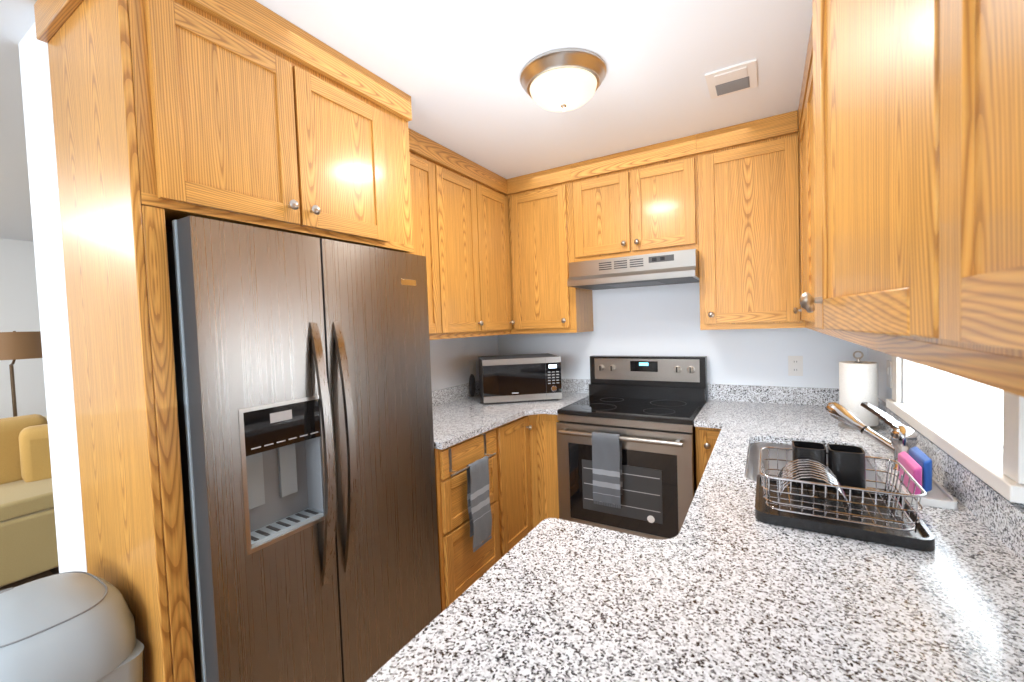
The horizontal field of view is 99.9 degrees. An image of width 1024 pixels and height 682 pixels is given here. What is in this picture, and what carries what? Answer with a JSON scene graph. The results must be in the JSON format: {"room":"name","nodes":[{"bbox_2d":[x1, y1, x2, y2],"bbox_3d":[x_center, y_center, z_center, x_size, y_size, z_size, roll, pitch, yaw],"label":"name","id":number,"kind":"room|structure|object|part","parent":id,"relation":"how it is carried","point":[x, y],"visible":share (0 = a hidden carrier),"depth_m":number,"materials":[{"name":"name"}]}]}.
{"room":"kitchen","nodes":[
{"label":"kitchen","id":0,"kind":"room"},
{"bbox_2d":[0,238,46,418],"bbox_3d":[-5.918,0.300,2.947,0.150,2.470,7.000,-1,3,31],"label":"wall","id":1,"kind":"structure","parent":0,"point":[19,308],"depth_m":4.37,"materials":[{"name":"white paint"}]},
{"bbox_2d":[0,567,58,589],"bbox_3d":[-2.804,1.535,1.173,7.290,0.080,7.300,-1,3,31],"label":"floor","id":2,"kind":"structure","parent":0,"point":[53,571],"depth_m":2.62,"materials":[{"name":"brown wood"}]},
{"bbox_2d":[0,331,42,416],"bbox_3d":[-4.109,0.682,3.585,0.500,1.530,0.340,-1,3,31],"label":"floor lamp","id":3,"kind":"object","parent":2,"relation":"on","point":[14,346],"visible":0.48,"depth_m":3.46,"materials":[{"name":"beige fabric"}]},
{"bbox_2d":[0,414,58,586],"bbox_3d":[-3.292,0.987,2.653,0.950,0.936,2.300,-1,3,31],"label":"couch","id":4,"kind":"object","parent":2,"relation":"on","point":[28,543],"visible":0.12,"depth_m":2.59,"materials":[{"name":"fabric"}]},
{"bbox_2d":[0,571,143,681],"bbox_3d":[-1.214,1.040,1.109,0.439,0.800,0.353,-1,3,31],"label":"trash can","id":5,"kind":"object","parent":2,"relation":"on","point":[75,626],"visible":1,"depth_m":1.05,"materials":[{"name":"grey plastic"}]},
{"bbox_2d":[34,0,413,681],"bbox_3d":[-0.896,0.173,1.661,0.600,2.469,1.048,-1,3,31],"label":"cabinet","id":6,"kind":"object","parent":2,"relation":"on","point":[242,112],"visible":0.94,"depth_m":1.23,"materials":[{"name":"brown wood"}]},
{"bbox_2d":[166,216,440,681],"bbox_3d":[-0.814,0.527,1.689,0.646,1.755,0.914,-1,3,31],"label":"fridge","id":7,"kind":"object","parent":2,"relation":"on","point":[303,389],"visible":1,"depth_m":1.41,"materials":[{"name":"grey metal"}]},
{"bbox_3d":[-0.760,0.503,1.348,0.093,1.685,0.385,-1,3,31],"label":"door","id":8,"kind":"part","parent":7,"relation":"part of","materials":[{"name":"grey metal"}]},
{"bbox_3d":[-0.605,0.380,1.477,0.066,0.890,0.124,-1,3,31],"label":"handle","id":9,"kind":"part","parent":7,"relation":"part of","materials":[{"name":"silver metal"}]},
{"bbox_3d":[-0.522,0.479,1.741,0.086,1.685,0.521,-1,3,31],"label":"door","id":10,"kind":"part","parent":7,"relation":"part of","materials":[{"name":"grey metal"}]},
{"bbox_2d":[434,415,537,612],"bbox_3d":[-0.344,0.914,2.521,0.656,0.884,0.915,-1,3,31],"label":"base cabinet","id":11,"kind":"object","parent":2,"relation":"on","point":[497,496],"depth_m":2.19,"materials":[{"name":"brown wood"}]},
{"bbox_2d":[466,455,491,552],"bbox_3d":[-0.162,0.807,2.147,0.033,0.428,0.160,-1,3,31],"label":"towel","id":12,"kind":"object","parent":11,"relation":"hanging from","point":[478,500],"depth_m":2.13,"materials":[{"name":"grey fabric"}]},
{"bbox_2d":[534,414,558,523],"bbox_3d":[0.354,0.873,2.951,0.238,0.884,0.659,-1,3,31],"label":"base cabinet","id":13,"kind":"object","parent":2,"relation":"on","point":[545,431],"depth_m":2.70,"materials":[{"name":"brown wood"}]},
{"bbox_2d":[556,355,707,539],"bbox_3d":[0.747,0.706,2.634,0.756,1.175,0.738,-1,3,31],"label":"stove","id":14,"kind":"object","parent":2,"relation":"on","point":[626,449],"visible":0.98,"depth_m":2.42,"materials":[{"name":"metal"}]},
{"bbox_2d":[591,431,622,508],"bbox_3d":[0.524,0.705,2.368,0.155,0.399,0.055,-1,3,31],"label":"towel","id":15,"kind":"object","parent":14,"relation":"hanging from","point":[607,446],"depth_m":2.35,"materials":[{"name":"grey fabric"}]},
{"bbox_3d":[0.574,0.525,2.348,0.676,0.024,0.058,-1,3,31],"label":"handle","id":16,"kind":"part","parent":14,"relation":"part of","materials":[{"name":"silver metal"}]},
{"bbox_3d":[0.610,0.806,2.402,0.752,0.653,0.043,-1,3,31],"label":"door","id":17,"kind":"part","parent":14,"relation":"part of","materials":[{"name":"black glass"}]},
{"bbox_2d":[695,427,720,489],"bbox_3d":[1.184,0.863,2.455,0.168,0.884,0.664,-1,3,31],"label":"base cabinet","id":18,"kind":"object","parent":2,"relation":"on","point":[705,438],"visible":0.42,"depth_m":2.21,"materials":[{"name":"brown wood"}]},
{"bbox_3d":[0.102,0.989,0.173,0.960,0.884,1.758,-1,3,31],"label":"base cabinet","id":19,"kind":"object","parent":2,"relation":"on","visible":0},
{"bbox_2d":[432,378,573,449],"bbox_3d":[-0.181,0.391,2.742,0.720,0.130,1.514,-1,3,31],"label":"countertop","id":20,"kind":"structure","parent":19,"relation":"on","point":[458,416],"depth_m":2.60,"materials":[{"name":"grey stone"}]},
{"bbox_2d":[469,374,475,396],"bbox_3d":[-0.293,0.328,3.177,0.024,0.165,0.084,-1,2,24],"label":"oven mitt","id":21,"kind":"object","parent":20,"relation":"on","point":[472,385],"visible":0.96,"depth_m":3.16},
{"bbox_2d":[478,353,561,402],"bbox_3d":[0.045,0.258,3.046,0.530,0.296,0.389,-2,2,-8],"label":"microwave","id":22,"kind":"object","parent":20,"relation":"on","point":[513,378],"visible":1,"depth_m":2.87,"materials":[{"name":"grey plastic"}]},
{"bbox_2d":[542,379,590,414],"bbox_3d":[0.360,0.366,2.900,0.168,0.130,0.689,-1,3,31],"label":"countertop","id":23,"kind":"structure","parent":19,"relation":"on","point":[572,392],"depth_m":3.06,"materials":[{"name":"grey stone"}]},
{"bbox_2d":[366,385,1023,681],"bbox_3d":[0.569,0.432,0.999,0.990,0.130,3.750,-1,3,31],"label":"countertop","id":24,"kind":"structure","parent":19,"relation":"on","point":[724,585],"depth_m":0.81,"materials":[{"name":"grey stone"}]},
{"bbox_2d":[745,442,886,488],"bbox_3d":[1.070,0.552,1.547,0.434,0.184,0.674,-1,3,31],"label":"sink basin","id":25,"kind":"object","parent":24,"relation":"in","point":[752,470],"visible":0.1,"depth_m":1.85,"materials":[{"name":"silver metal"}]},
{"bbox_2d":[755,441,934,551],"bbox_3d":[0.844,0.378,1.141,0.344,0.145,0.314,-1,3,31],"label":"dish rack","id":26,"kind":"object","parent":24,"relation":"on","point":[823,490],"visible":1,"depth_m":1.10,"materials":[{"name":"black metal"}]},
{"bbox_2d":[838,351,879,430],"bbox_3d":[1.581,0.218,1.964,0.150,0.350,0.150,-1,3,31],"label":"paper towel holder","id":27,"kind":"object","parent":24,"relation":"on","point":[858,382],"visible":0.69,"depth_m":1.91,"materials":[{"name":"white paper"}]},
{"bbox_2d":[825,402,916,469],"bbox_3d":[1.243,0.319,1.505,0.065,0.207,0.273,-3,2,-22],"label":"faucet","id":28,"kind":"object","parent":24,"relation":"on","point":[903,437],"visible":0.88,"depth_m":1.45,"materials":[{"name":"silver metal"}]},
{"bbox_2d":[888,446,956,509],"bbox_3d":[1.179,0.380,1.245,0.100,0.110,0.240,-1,3,31],"label":"tray","id":29,"kind":"object","parent":24,"relation":"on","point":[916,463],"visible":0.81,"depth_m":1.19,"materials":[{"name":"white plastic"}]},
{"bbox_2d":[708,384,729,397],"bbox_3d":[1.146,0.356,2.451,0.119,0.130,0.660,-1,3,31],"label":"backsplash","id":30,"kind":"structure","parent":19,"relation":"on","point":[714,390],"depth_m":2.72,"materials":[{"name":"grey stone"}]},
{"bbox_2d":[18,23,497,572],"bbox_3d":[-0.891,0.138,2.552,0.300,2.470,2.540,-1,3,31],"label":"wall","id":31,"kind":"structure","parent":0,"point":[450,359],"depth_m":1.46,"materials":[{"name":"white paint"}]},
{"bbox_2d":[408,128,514,339],"bbox_3d":[-0.459,-0.567,2.664,0.344,1.098,1.194,-1,3,31],"label":"upper cabinet","id":32,"kind":"object","parent":31,"relation":"attached to","point":[460,220],"visible":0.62,"depth_m":2.56,"materials":[{"name":"brown wood"}]},
{"bbox_2d":[469,360,475,375],"bbox_3d":[-0.295,0.206,3.250,0.010,0.117,0.072,-1,3,31],"label":"light switch","id":33,"kind":"object","parent":31,"relation":"attached to","point":[472,363],"visible":0.85,"depth_m":3.25,"materials":[{"name":"white plastic"}]},
{"bbox_2d":[0,0,811,241],"bbox_3d":[-2.892,-0.981,1.076,7.290,0.020,7.300,-1,3,31],"label":"ceiling","id":34,"kind":"structure","parent":0,"point":[453,69],"depth_m":1.72,"materials":[{"name":"white paint"}]},
{"bbox_2d":[520,48,606,111],"bbox_3d":[0.213,-1.033,1.792,0.356,0.148,0.356,-1,3,31],"label":"ceiling light fixture","id":35,"kind":"object","parent":34,"relation":"attached to","point":[562,79],"visible":1,"depth_m":1.70,"materials":[{"name":"white glass"}]},
{"bbox_2d":[705,59,757,98],"bbox_3d":[0.956,-1.131,1.870,0.190,0.012,0.230,-1,3,31],"label":"ceiling vent","id":36,"kind":"object","parent":34,"relation":"in","point":[732,79],"visible":1,"depth_m":1.85,"materials":[{"name":"white paint"}]},
{"bbox_2d":[498,282,867,401],"bbox_3d":[-1.027,0.080,4.195,7.290,2.470,0.150,-1,3,31],"label":"wall","id":37,"kind":"structure","parent":0,"point":[660,320],"depth_m":2.82,"materials":[{"name":"white paint"}]},
{"bbox_2d":[506,164,592,333],"bbox_3d":[0.261,-0.608,3.084,0.509,1.099,0.376,-1,3,31],"label":"upper cabinet","id":38,"kind":"object","parent":37,"relation":"attached to","point":[545,298],"visible":0.98,"depth_m":2.95,"materials":[{"name":"brown wood"}]},
{"bbox_2d":[571,134,698,261],"bbox_3d":[0.797,-0.840,2.752,0.756,0.647,0.376,-1,3,31],"label":"upper cabinet","id":39,"kind":"object","parent":37,"relation":"attached to","point":[639,201],"visible":0.98,"depth_m":2.60,"materials":[{"name":"brown wood"}]},
{"bbox_2d":[567,249,698,289],"bbox_3d":[0.790,-0.436,2.731,0.754,0.156,0.460,-1,3,31],"label":"range hood","id":40,"kind":"object","parent":39,"relation":"attached to","point":[671,267],"visible":1,"depth_m":2.55,"materials":[{"name":"silver metal"}]},
{"bbox_2d":[696,110,804,329],"bbox_3d":[1.475,-0.623,2.363,0.800,1.099,0.376,-1,3,31],"label":"upper cabinet","id":41,"kind":"object","parent":37,"relation":"attached to","point":[748,176],"visible":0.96,"depth_m":2.31,"materials":[{"name":"brown wood"}]},
{"bbox_2d":[788,356,802,375],"bbox_3d":[1.657,0.145,2.514,0.072,0.117,0.008,-1,3,31],"label":"outlet","id":42,"kind":"object","parent":37,"relation":"attached to","point":[795,365],"visible":1,"depth_m":2.51,"materials":[{"name":"white plastic"}]},
{"bbox_2d":[868,348,1023,504],"bbox_3d":[0.221,0.224,-0.699,0.150,2.470,7.000,-1,3,31],"label":"wall","id":43,"kind":"structure","parent":0,"point":[884,389],"depth_m":2.01,"materials":[{"name":"white paint"}]},
{"bbox_2d":[886,360,891,387],"bbox_3d":[1.683,0.147,1.922,0.010,0.117,0.072,-1,3,31],"label":"light switch","id":44,"kind":"object","parent":43,"relation":"attached to","point":[889,371],"visible":0.98,"depth_m":1.91,"materials":[{"name":"white plastic"}]},
{"bbox_2d":[793,0,1023,396],"bbox_3d":[0.635,-0.525,0.569,0.415,1.099,3.677,-1,3,31],"label":"upper cabinet","id":45,"kind":"object","parent":43,"relation":"attached to","point":[911,135],"visible":1,"depth_m":0.47,"materials":[{"name":"brown wood"}]},
{"bbox_2d":[886,356,1023,503],"bbox_3d":[1.382,0.141,1.332,0.145,0.338,1.100,-1,3,31],"label":"window","id":46,"kind":"structure","parent":43,"relation":"in","point":[986,448],"depth_m":1.24,"materials":[{"name":"white paint"}]},
{"label":"outside","id":47,"kind":"structure","parent":0,"visible":0},
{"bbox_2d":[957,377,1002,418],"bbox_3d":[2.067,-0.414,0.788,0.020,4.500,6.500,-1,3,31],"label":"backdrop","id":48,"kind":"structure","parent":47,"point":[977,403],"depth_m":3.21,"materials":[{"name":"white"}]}
]}

